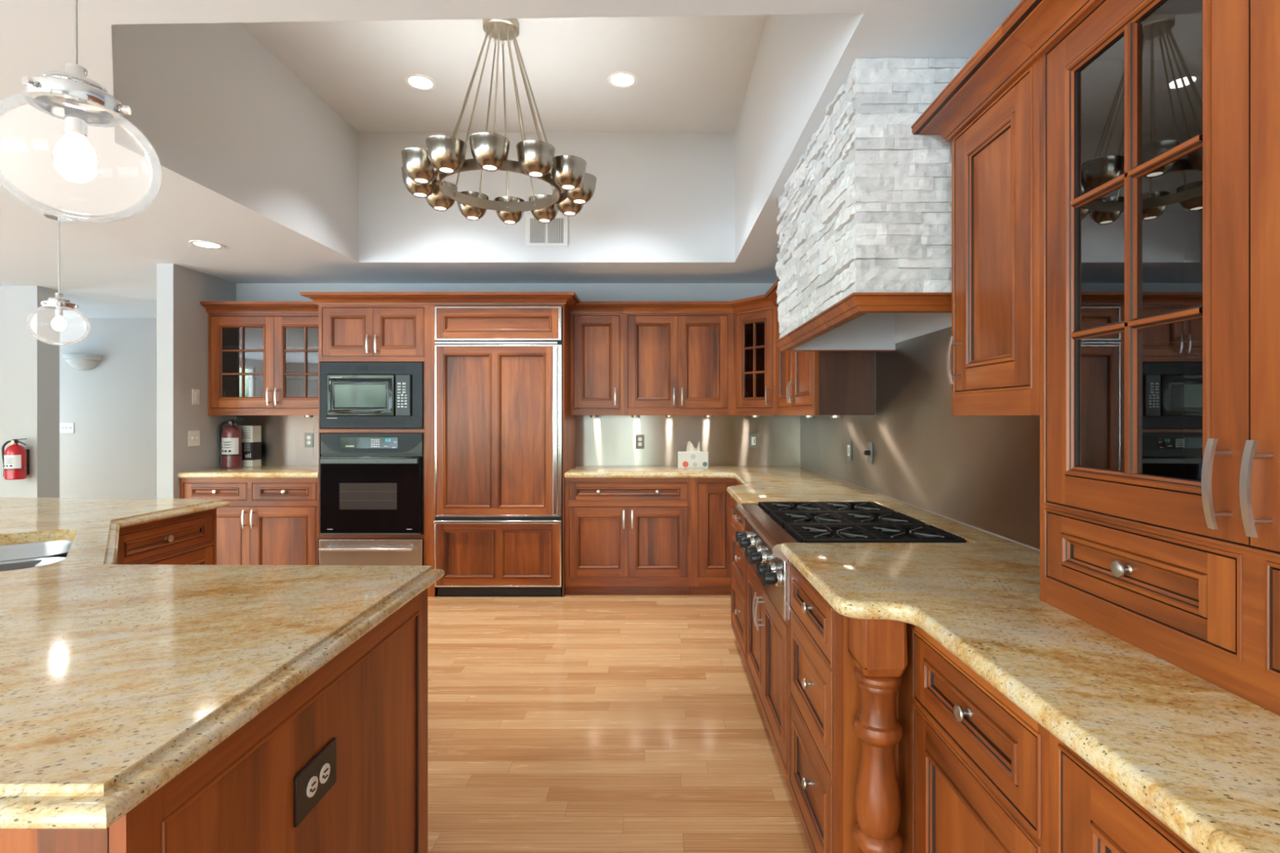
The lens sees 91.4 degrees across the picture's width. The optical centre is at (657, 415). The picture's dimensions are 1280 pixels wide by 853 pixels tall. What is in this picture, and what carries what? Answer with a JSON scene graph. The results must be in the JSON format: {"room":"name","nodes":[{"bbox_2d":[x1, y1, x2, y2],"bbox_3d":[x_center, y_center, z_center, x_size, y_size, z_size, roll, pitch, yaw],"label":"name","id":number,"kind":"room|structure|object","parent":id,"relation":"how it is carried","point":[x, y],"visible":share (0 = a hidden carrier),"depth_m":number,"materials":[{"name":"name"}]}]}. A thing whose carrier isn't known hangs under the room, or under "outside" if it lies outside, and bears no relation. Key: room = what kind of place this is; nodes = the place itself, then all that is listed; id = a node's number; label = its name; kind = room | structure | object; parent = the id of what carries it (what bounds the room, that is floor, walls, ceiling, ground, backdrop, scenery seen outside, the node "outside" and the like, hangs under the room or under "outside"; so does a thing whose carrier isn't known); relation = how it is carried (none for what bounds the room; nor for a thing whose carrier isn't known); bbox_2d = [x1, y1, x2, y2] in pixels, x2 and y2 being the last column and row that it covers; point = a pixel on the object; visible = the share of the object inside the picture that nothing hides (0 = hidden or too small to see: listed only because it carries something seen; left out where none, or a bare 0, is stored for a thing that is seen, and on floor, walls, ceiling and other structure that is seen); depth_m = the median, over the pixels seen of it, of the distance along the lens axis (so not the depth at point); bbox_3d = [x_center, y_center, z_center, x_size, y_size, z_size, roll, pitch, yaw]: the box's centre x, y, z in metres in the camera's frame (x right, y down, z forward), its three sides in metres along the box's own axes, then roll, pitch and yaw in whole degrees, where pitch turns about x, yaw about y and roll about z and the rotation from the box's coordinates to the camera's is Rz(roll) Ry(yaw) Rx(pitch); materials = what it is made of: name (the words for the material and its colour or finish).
{"room":"kitchen","nodes":[
{"label":"kitchen","id":0,"kind":"room"},
{"bbox_2d":[0,285,59,497],"bbox_3d":[-6.645,0.115,5.420,2.710,2.440,0.200,0,0,0],"label":"wall","id":1,"kind":"structure","parent":0,"point":[29,366],"depth_m":5.32,"materials":[{"name":"grey paint"}]},
{"bbox_2d":[1,438,29,479],"bbox_3d":[-5.371,0.364,5.229,0.149,0.341,0.163,0,0,38],"label":"fire extinguisher","id":2,"kind":"object","parent":1,"relation":"attached to","point":[15,458],"visible":1,"depth_m":5.19,"materials":[{"name":"red paint"}]},
{"bbox_2d":[4,457,13,466],"bbox_3d":[-5.374,0.389,5.163,0.078,0.073,0.013,0,0,0],"label":"print","id":3,"kind":"object","parent":2,"relation":"on","point":[8,462],"depth_m":5.16,"materials":[{"name":"black"}]},
{"bbox_2d":[59,318,156,498],"bbox_3d":[-5.826,0.115,7.160,4.348,2.440,0.120,0,0,0],"label":"wall","id":4,"kind":"structure","parent":0,"point":[111,452],"depth_m":7.10,"materials":[{"name":"white paint"}]},
{"bbox_2d":[59,422,74,433],"bbox_3d":[-6.720,0.145,7.092,0.165,0.117,0.016,0,0,0],"label":"light switch","id":5,"kind":"object","parent":4,"relation":"attached to","point":[64,428],"visible":0.93,"depth_m":7.09,"materials":[{"name":"white plastic"}]},
{"bbox_2d":[62,354,103,369],"bbox_3d":[-6.520,-0.600,7.032,0.430,0.170,0.133,0,0,0],"label":"wall sconce","id":6,"kind":"object","parent":4,"relation":"attached to","point":[78,362],"visible":1,"depth_m":7.01,"materials":[{"name":"white glass"}]},
{"bbox_2d":[156,263,235,498],"bbox_3d":[-3.592,0.115,5.825,0.120,2.440,2.550,0,0,0],"label":"wall partition","id":7,"kind":"structure","parent":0,"point":[182,322],"depth_m":4.63,"materials":[{"name":"grey paint"}]},
{"bbox_2d":[187,430,199,446],"bbox_3d":[-3.524,0.175,4.750,0.016,0.117,0.116,0,0,0],"label":"light switch","id":8,"kind":"object","parent":7,"relation":"attached to","point":[193,437],"visible":1,"depth_m":4.75,"materials":[{"name":"white plastic"}]},
{"bbox_2d":[191,389,199,404],"bbox_3d":[-3.526,-0.140,4.770,0.012,0.117,0.072,0,0,0],"label":"light switch","id":9,"kind":"object","parent":7,"relation":"attached to","point":[195,393],"visible":1,"depth_m":4.76,"materials":[{"name":"white plastic"}]},
{"bbox_2d":[394,373,423,416],"bbox_3d":[-2.112,-0.147,4.801,0.625,0.314,0.419,0,0,0],"label":"control panel","id":10,"kind":"object","parent":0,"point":[412,375],"depth_m":4.58,"materials":[{"name":"black plastic"}]},
{"bbox_2d":[111,13,863,262],"bbox_3d":[-0.817,-1.575,3.112,2.767,0.940,2.795,0,0,0],"label":"wall","id":11,"kind":"structure","parent":0,"point":[218,110],"depth_m":3.98,"materials":[{"name":"white paint"}]},
{"bbox_2d":[524,215,568,246],"bbox_3d":[-0.801,-1.333,4.506,0.310,0.225,0.008,0,0,0],"label":"air vent","id":12,"kind":"object","parent":11,"relation":"in","point":[555,233],"visible":0.84,"depth_m":4.50,"materials":[{"name":"white metal"}]},
{"bbox_2d":[238,14,767,132],"bbox_3d":[-0.817,-2.045,3.112,2.767,0.001,2.795,0,0,0],"label":"ceiling","id":13,"kind":"structure","parent":0,"point":[693,73],"depth_m":3.68,"materials":[{"name":"white paint"}]},
{"bbox_2d":[404,73,436,90],"bbox_3d":[-1.455,-2.042,3.830,0.190,0.006,0.190,0,0,0],"label":"recessed light","id":14,"kind":"object","parent":13,"relation":"in","point":[419,82],"visible":1,"depth_m":3.82,"materials":[{"name":"white"}]},
{"bbox_2d":[400,18,596,224],"bbox_3d":[-0.815,-1.587,3.250,0.986,0.916,0.986,0,0,0],"label":"chandelier","id":15,"kind":"object","parent":13,"relation":"hanging from","point":[444,156],"visible":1,"depth_m":3.13,"materials":[{"name":"silver metal"}]},
{"bbox_2d":[606,71,638,88],"bbox_3d":[-0.214,-2.042,3.800,0.190,0.006,0.190,0,0,0],"label":"recessed light","id":16,"kind":"object","parent":13,"relation":"in","point":[620,79],"visible":1,"depth_m":3.79,"materials":[{"name":"white"}]},
{"bbox_2d":[0,0,1022,318],"bbox_3d":[-3.400,-1.105,1.850,9.400,0.001,10.700,0,0,0],"label":"ceiling","id":17,"kind":"structure","parent":0,"point":[108,269],"depth_m":2.89,"materials":[{"name":"white paint"}]},
{"bbox_2d":[26,212,90,345],"bbox_3d":[-3.300,-0.745,3.440,0.256,0.720,0.256,0,0,0],"label":"pendant lamp","id":18,"kind":"object","parent":17,"relation":"hanging from","point":[58,303],"visible":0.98,"depth_m":3.43,"materials":[{"name":"silver metal"}]},
{"bbox_2d":[54,307,62,316],"bbox_3d":[-3.300,-0.566,3.440,0.032,0.048,0.032,0,0,0],"label":"socket","id":19,"kind":"object","parent":18,"relation":"attached to","point":[58,311],"depth_m":3.43,"materials":[{"name":"silver metal"}]},
{"bbox_2d":[0,0,162,222],"bbox_3d":[-1.100,-0.738,1.180,0.256,0.734,0.256,0,0,0],"label":"pendant lamp","id":20,"kind":"object","parent":17,"relation":"hanging from","point":[68,95],"visible":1,"depth_m":1.18,"materials":[{"name":"glass"}]},
{"bbox_2d":[64,106,87,137],"bbox_3d":[-1.100,-0.552,1.180,0.032,0.048,0.032,0,0,0],"label":"socket","id":21,"kind":"object","parent":20,"relation":"attached to","point":[75,118],"depth_m":1.17,"materials":[{"name":"silver metal"}]},
{"bbox_2d":[188,240,224,248],"bbox_3d":[-2.910,-1.102,4.030,0.190,0.006,0.190,0,0,0],"label":"recessed light","id":22,"kind":"object","parent":17,"relation":"in","point":[206,244],"visible":1,"depth_m":4.03,"materials":[{"name":"white"}]},
{"bbox_2d":[235,283,800,466],"bbox_3d":[-1.166,0.115,5.290,4.732,2.440,0.120,0,0,0],"label":"wall","id":23,"kind":"structure","parent":0,"point":[244,291],"depth_m":5.23,"materials":[{"name":"grey paint"}]},
{"bbox_2d":[200,301,318,415],"bbox_3d":[-3.012,-0.439,5.020,1.034,0.879,0.416,0,0,0],"label":"upper cabinet","id":24,"kind":"object","parent":23,"relation":"attached to","point":[263,356],"visible":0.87,"depth_m":4.90,"materials":[{"name":"brown wood"}]},
{"bbox_2d":[223,345,318,351],"bbox_3d":[-3.012,-0.544,5.080,1.000,0.018,0.271,0,0,0],"label":"shelf","id":25,"kind":"object","parent":24,"relation":"attached to","point":[225,347],"depth_m":4.94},
{"bbox_2d":[223,375,318,380],"bbox_3d":[-3.012,-0.304,5.080,1.000,0.018,0.271,0,0,0],"label":"shelf","id":26,"kind":"object","parent":24,"relation":"attached to","point":[225,377],"depth_m":4.96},
{"bbox_2d":[236,415,318,465],"bbox_3d":[-3.013,0.161,5.228,1.031,0.521,0.002,0,0,0],"label":"backsplash","id":27,"kind":"structure","parent":23,"relation":"attached to","point":[282,437],"depth_m":5.23,"materials":[{"name":"metal"}]},
{"bbox_2d":[304,433,313,447],"bbox_3d":[-2.918,0.208,5.221,0.072,0.117,0.010,0,0,0],"label":"power outlet","id":28,"kind":"object","parent":27,"relation":"attached to","point":[308,437],"visible":1,"depth_m":5.22,"materials":[{"name":"grey plastic"}]},
{"bbox_2d":[569,301,623,415],"bbox_3d":[-0.477,-0.439,5.020,0.418,0.879,0.416,0,0,0],"label":"upper cabinet","id":29,"kind":"object","parent":23,"relation":"attached to","point":[597,327],"visible":0.93,"depth_m":4.90,"materials":[{"name":"brown wood"}]},
{"bbox_2d":[622,301,733,415],"bbox_3d":[0.165,-0.439,5.020,0.865,0.879,0.416,0,0,0],"label":"upper cabinet","id":30,"kind":"object","parent":23,"relation":"attached to","point":[678,356],"visible":1,"depth_m":4.90,"materials":[{"name":"brown wood"}]},
{"bbox_2d":[576,415,799,465],"bbox_3d":[0.256,0.161,5.228,1.880,0.521,0.002,0,0,0],"label":"backsplash","id":31,"kind":"structure","parent":23,"relation":"attached to","point":[602,440],"depth_m":5.23,"materials":[{"name":"metal"}]},
{"bbox_2d":[635,435,644,448],"bbox_3d":[-0.147,0.221,5.221,0.072,0.117,0.010,0,0,0],"label":"power outlet","id":32,"kind":"object","parent":31,"relation":"attached to","point":[639,438],"visible":1,"depth_m":5.22,"materials":[{"name":"grey plastic"}]},
{"bbox_2d":[749,434,757,448],"bbox_3d":[0.803,0.215,5.221,0.072,0.117,0.012,0,0,0],"label":"light switch","id":33,"kind":"object","parent":31,"relation":"attached to","point":[753,437],"visible":1,"depth_m":5.22,"materials":[{"name":"grey plastic"}]},
{"bbox_2d":[427,586,810,852],"bbox_3d":[-3.400,1.395,1.850,9.600,0.120,10.900,0,0,0],"label":"floor","id":34,"kind":"structure","parent":0,"point":[569,723],"depth_m":2.62,"materials":[{"name":"brown wood"}]},
{"bbox_2d":[0,508,427,852],"bbox_3d":[-1.879,0.898,2.086,1.275,0.873,3.685,0,0,-44],"label":"base cabinet","id":35,"kind":"object","parent":34,"relation":"on","point":[371,697],"visible":0.25,"depth_m":1.22,"materials":[{"name":"brown wood"}]},
{"bbox_2d":[0,497,444,829],"bbox_3d":[-2.033,0.441,2.127,4.055,0.040,1.442,0,0,43],"label":"countertop","id":36,"kind":"structure","parent":35,"relation":"on","point":[116,679],"depth_m":1.15,"materials":[{"name":"stone"}]},
{"bbox_2d":[0,540,73,571],"bbox_3d":[-2.088,0.541,1.912,0.446,0.159,0.776,0,0,-40],"label":"sink","id":37,"kind":"object","parent":36,"relation":"in","point":[27,555],"visible":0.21,"depth_m":2.23,"materials":[{"name":"metal"}]},
{"bbox_2d":[293,737,336,827],"bbox_3d":[-0.625,0.670,1.147,0.010,0.088,0.135,0,0,0],"label":"power outlet","id":38,"kind":"object","parent":35,"relation":"attached to","point":[317,777],"visible":1,"depth_m":1.13,"materials":[{"name":"black plastic"}]},
{"bbox_2d":[306,776,318,797],"bbox_3d":[-0.623,0.670,1.126,0.003,0.033,0.033,0,0,0],"label":"socket","id":39,"kind":"object","parent":38,"relation":"attached to","point":[312,781],"depth_m":1.12,"materials":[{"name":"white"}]},
{"bbox_2d":[319,763,329,783],"bbox_3d":[-0.623,0.670,1.168,0.003,0.033,0.033,0,0,0],"label":"socket","id":40,"kind":"object","parent":38,"relation":"attached to","point":[324,768],"depth_m":1.16,"materials":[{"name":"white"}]},
{"bbox_2d":[179,477,318,564],"bbox_3d":[-3.012,0.898,4.899,1.034,0.874,0.658,0,0,0],"label":"base cabinet","id":41,"kind":"object","parent":34,"relation":"on","point":[267,521],"visible":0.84,"depth_m":4.61,"materials":[{"name":"brown wood"}]},
{"bbox_2d":[177,466,318,477],"bbox_3d":[-3.012,0.441,4.905,1.032,0.040,0.641,0,0,0],"label":"countertop","id":42,"kind":"structure","parent":41,"relation":"on","point":[257,471],"depth_m":4.62,"materials":[{"name":"stone"}]},
{"bbox_2d":[217,418,243,468],"bbox_3d":[-3.429,0.226,5.016,0.144,0.391,0.154,0,0,44],"label":"fire extinguisher","id":43,"kind":"object","parent":42,"relation":"on","point":[230,444],"visible":1,"depth_m":4.97,"materials":[{"name":"red paint"}]},
{"bbox_2d":[222,441,231,452],"bbox_3d":[-3.424,0.249,4.957,0.080,0.086,0.013,0,0,0],"label":"label","id":44,"kind":"object","parent":43,"relation":"on","point":[226,446],"depth_m":4.95,"materials":[{"name":"black"}]},
{"bbox_2d":[237,425,261,466],"bbox_3d":[-3.383,0.254,5.150,0.162,0.335,0.103,0,0,5],"label":"carton","id":45,"kind":"object","parent":42,"relation":"on","point":[251,434],"visible":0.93,"depth_m":5.10,"materials":[{"name":"white cardboard"}]},
{"bbox_2d":[241,427,250,438],"bbox_3d":[-3.362,0.144,5.098,0.075,0.084,0.001,0,0,5],"label":"print","id":46,"kind":"object","parent":45,"relation":"attached to","point":[246,432],"depth_m":5.10,"materials":[{"name":"black"}]},
{"bbox_2d":[244,447,250,457],"bbox_3d":[-3.350,0.287,5.096,0.058,0.118,0.001,0,0,5],"label":"print","id":47,"kind":"object","parent":45,"relation":"attached to","point":[244,447],"depth_m":5.10},
{"bbox_2d":[299,292,580,596],"bbox_3d":[-1.591,0.227,4.865,1.982,2.235,0.726,0,0,0],"label":"tall cabinet","id":48,"kind":"object","parent":34,"relation":"on","point":[353,326],"depth_m":4.59,"materials":[{"name":"brown wood"}]},
{"bbox_2d":[320,432,423,534],"bbox_3d":[-2.100,0.502,4.812,0.748,0.741,0.556,0,0,0],"label":"wall oven","id":49,"kind":"object","parent":48,"relation":"in","point":[371,483],"visible":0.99,"depth_m":4.56,"materials":[{"name":"black glass"}]},
{"bbox_2d":[320,362,423,428],"bbox_3d":[-2.100,-0.147,4.782,0.752,0.484,0.456,0,0,0],"label":"microwave","id":50,"kind":"object","parent":48,"relation":"in","point":[353,395],"visible":0.99,"depth_m":4.57,"materials":[{"name":"grey metal"}]},
{"bbox_2d":[433,306,562,595],"bbox_3d":[-1.169,0.267,4.843,0.928,2.135,0.595,0,0,0],"label":"refrigerator","id":51,"kind":"object","parent":34,"relation":"on","point":[498,522],"visible":1,"depth_m":4.58,"materials":[{"name":"brown wood"}]},
{"bbox_2d":[433,520,562,586],"bbox_3d":[-1.169,1.014,4.578,0.928,0.493,0.066,0,0,0],"label":"freezer","id":52,"kind":"object","parent":51,"relation":"in","point":[470,553],"depth_m":4.58,"materials":[{"name":"brown wood"}]},
{"bbox_2d":[564,477,691,594],"bbox_3d":[-0.218,0.898,4.899,0.935,0.874,0.658,0,0,0],"label":"base cabinet","id":53,"kind":"object","parent":34,"relation":"on","point":[624,535],"visible":0.99,"depth_m":4.61,"materials":[{"name":"brown wood"}]},
{"bbox_2d":[564,466,1279,852],"bbox_3d":[0.255,0.441,2.763,1.882,0.040,4.926,0,0,0],"label":"countertop","id":54,"kind":"structure","parent":53,"relation":"on","point":[1200,757],"depth_m":1.06,"materials":[{"name":"stone"}]},
{"bbox_2d":[677,440,708,467],"bbox_3d":[0.285,0.314,5.050,0.240,0.214,0.121,0,0,0],"label":"tissue box","id":55,"kind":"object","parent":54,"relation":"on","point":[693,457],"visible":1,"depth_m":4.99,"materials":[{"name":"white cardboard"}]},
{"bbox_2d":[735,501,966,620],"bbox_3d":[0.703,0.551,2.562,0.692,0.266,0.974,0,0,0],"label":"gas cooktop","id":56,"kind":"object","parent":54,"relation":"in","point":[767,525],"visible":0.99,"depth_m":2.38,"materials":[{"name":"metal"}]},
{"bbox_2d":[1001,0,1279,715],"bbox_3d":[0.988,-0.235,0.871,0.412,1.311,1.098,0,0,0],"label":"hutch","id":57,"kind":"object","parent":54,"relation":"on","point":[1160,119],"visible":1,"depth_m":1.19,"materials":[{"name":"brown wood"}]},
{"bbox_2d":[1080,133,1202,213],"bbox_3d":[1.048,-0.464,0.915,0.267,0.018,0.976,0,0,0],"label":"muntin","id":58,"kind":"object","parent":57,"relation":"attached to","point":[1175,186],"depth_m":1.27,"materials":[{"name":"brown wood"}]},
{"bbox_2d":[1080,306,1202,342],"bbox_3d":[1.048,-0.174,0.915,0.267,0.018,0.976,0,0,0],"label":"muntin","id":59,"kind":"object","parent":57,"relation":"attached to","point":[1188,331],"depth_m":1.27,"materials":[{"name":"brown wood"}]},
{"bbox_2d":[691,477,736,594],"bbox_3d":[0.415,0.898,4.916,0.330,0.874,0.624,0,0,0],"label":"base cabinet","id":60,"kind":"object","parent":34,"relation":"on","point":[711,502],"visible":0.74,"depth_m":4.61,"materials":[{"name":"brown wood"}]},
{"bbox_2d":[731,497,746,666],"bbox_3d":[0.806,0.898,3.373,0.779,0.874,0.635,0,0,0],"label":"base cabinet","id":61,"kind":"object","parent":34,"relation":"on","point":[738,558],"visible":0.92,"depth_m":3.37,"materials":[{"name":"brown wood"}]},
{"bbox_2d":[746,559,788,787],"bbox_3d":[0.795,1.011,2.562,0.801,0.648,0.983,0,0,0],"label":"base cabinet","id":62,"kind":"object","parent":34,"relation":"on","point":[766,631],"visible":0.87,"depth_m":2.46,"materials":[{"name":"brown wood"}]},
{"bbox_2d":[788,560,898,852],"bbox_3d":[0.806,0.898,1.800,0.779,0.874,0.540,0,0,0],"label":"base cabinet","id":63,"kind":"object","parent":34,"relation":"on","point":[824,746],"visible":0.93,"depth_m":1.68,"materials":[{"name":"brown wood"}]},
{"bbox_2d":[848,617,907,852],"bbox_3d":[0.517,0.898,1.468,0.111,0.874,0.111,0,0,0],"label":"turned post","id":64,"kind":"object","parent":34,"relation":"on","point":[877,648],"visible":0.95,"depth_m":1.43,"materials":[{"name":"brown wood"}]},
{"bbox_2d":[898,622,1049,852],"bbox_3d":[0.884,0.898,1.234,0.624,0.874,0.588,0,0,0],"label":"base cabinet","id":65,"kind":"object","parent":34,"relation":"on","point":[974,766],"visible":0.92,"depth_m":1.20,"materials":[{"name":"brown wood"}]},
{"bbox_2d":[1049,732,1199,852],"bbox_3d":[0.890,0.898,0.619,0.612,0.874,0.640,0,0,0],"label":"base cabinet","id":66,"kind":"object","parent":34,"relation":"on","point":[1089,813],"visible":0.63,"depth_m":0.84,"materials":[{"name":"brown wood"}]},
{"bbox_2d":[801,351,1039,551],"bbox_3d":[1.260,0.115,0.975,0.120,2.440,8.750,0,0,0],"label":"wall","id":67,"kind":"structure","parent":0,"point":[875,352],"depth_m":2.82,"materials":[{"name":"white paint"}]},
{"bbox_2d":[729,294,775,415],"bbox_3d":[0.790,-0.439,4.783,0.328,0.879,0.425,0,0,-39],"label":"upper cabinet","id":68,"kind":"object","parent":67,"relation":"attached to","point":[754,317],"visible":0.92,"depth_m":4.81,"materials":[{"name":"brown wood"}]},
{"bbox_2d":[745,342,764,348],"bbox_3d":[0.837,-0.544,4.821,0.183,0.018,0.391,0,0,-39],"label":"shelf","id":69,"kind":"object","parent":68,"relation":"attached to","point":[747,344],"depth_m":4.81,"materials":[{"name":"brown wood"}]},
{"bbox_2d":[745,373,764,378],"bbox_3d":[0.837,-0.304,4.821,0.183,0.018,0.391,0,0,-39],"label":"shelf","id":70,"kind":"object","parent":68,"relation":"attached to","point":[750,375],"depth_m":4.84,"materials":[{"name":"brown wood"}]},
{"bbox_2d":[764,279,875,415],"bbox_3d":[0.986,-0.439,3.998,0.417,0.879,1.144,0,0,0],"label":"upper cabinet","id":71,"kind":"object","parent":67,"relation":"attached to","point":[807,383],"visible":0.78,"depth_m":3.43,"materials":[{"name":"brown wood"}]},
{"bbox_2d":[804,415,814,417],"bbox_3d":[1.060,0.008,4.350,0.068,0.016,0.068,0,0,0],"label":"puck light","id":72,"kind":"object","parent":71,"relation":"attached to","point":[806,416],"visible":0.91,"depth_m":4.32,"materials":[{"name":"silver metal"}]},
{"bbox_2d":[830,415,842,417],"bbox_3d":[1.060,0.008,3.700,0.068,0.016,0.068,0,0,0],"label":"puck light","id":73,"kind":"object","parent":71,"relation":"attached to","point":[831,416],"visible":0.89,"depth_m":3.67,"materials":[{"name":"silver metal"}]},
{"bbox_2d":[774,57,971,351],"bbox_3d":[0.895,-0.715,2.562,0.602,0.779,1.293,0,0,0],"label":"range hood","id":74,"kind":"object","parent":67,"relation":"attached to","point":[864,264],"visible":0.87,"depth_m":1.94,"materials":[{"name":"stone"}]},
{"bbox_2d":[791,312,951,350],"bbox_3d":[0.913,-0.717,2.560,0.565,0.775,1.228,0,0,0],"label":"hood","id":75,"kind":"object","parent":74,"relation":"attached to","point":[840,331],"depth_m":3.14,"materials":[{"name":"white metal"}]},
{"bbox_2d":[800,326,1039,549],"bbox_3d":[1.198,-0.002,3.328,0.002,0.846,3.796,0,0,0],"label":"backsplash","id":76,"kind":"structure","parent":67,"relation":"attached to","point":[981,472],"depth_m":2.69,"materials":[{"name":"metal"}]},
{"bbox_2d":[847,440,851,460],"bbox_3d":[1.191,0.219,3.884,0.012,0.117,0.072,0,0,0],"label":"light switch","id":77,"kind":"object","parent":76,"relation":"attached to","point":[849,442],"visible":1,"depth_m":3.87,"materials":[{"name":"grey plastic"}]},
{"bbox_2d":[863,442,872,463],"bbox_3d":[1.178,0.211,3.506,0.037,0.117,0.072,0,0,0],"label":"power outlet","id":78,"kind":"object","parent":76,"relation":"attached to","point":[869,452],"visible":1,"depth_m":3.49,"materials":[{"name":"grey plastic"}]},
{"bbox_2d":[911,24,1039,415],"bbox_3d":[0.988,-0.445,1.677,0.412,0.891,0.513,0,0,0],"label":"upper cabinet","id":79,"kind":"object","parent":67,"relation":"attached to","point":[989,111],"visible":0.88,"depth_m":1.61,"materials":[{"name":"brown wood"}]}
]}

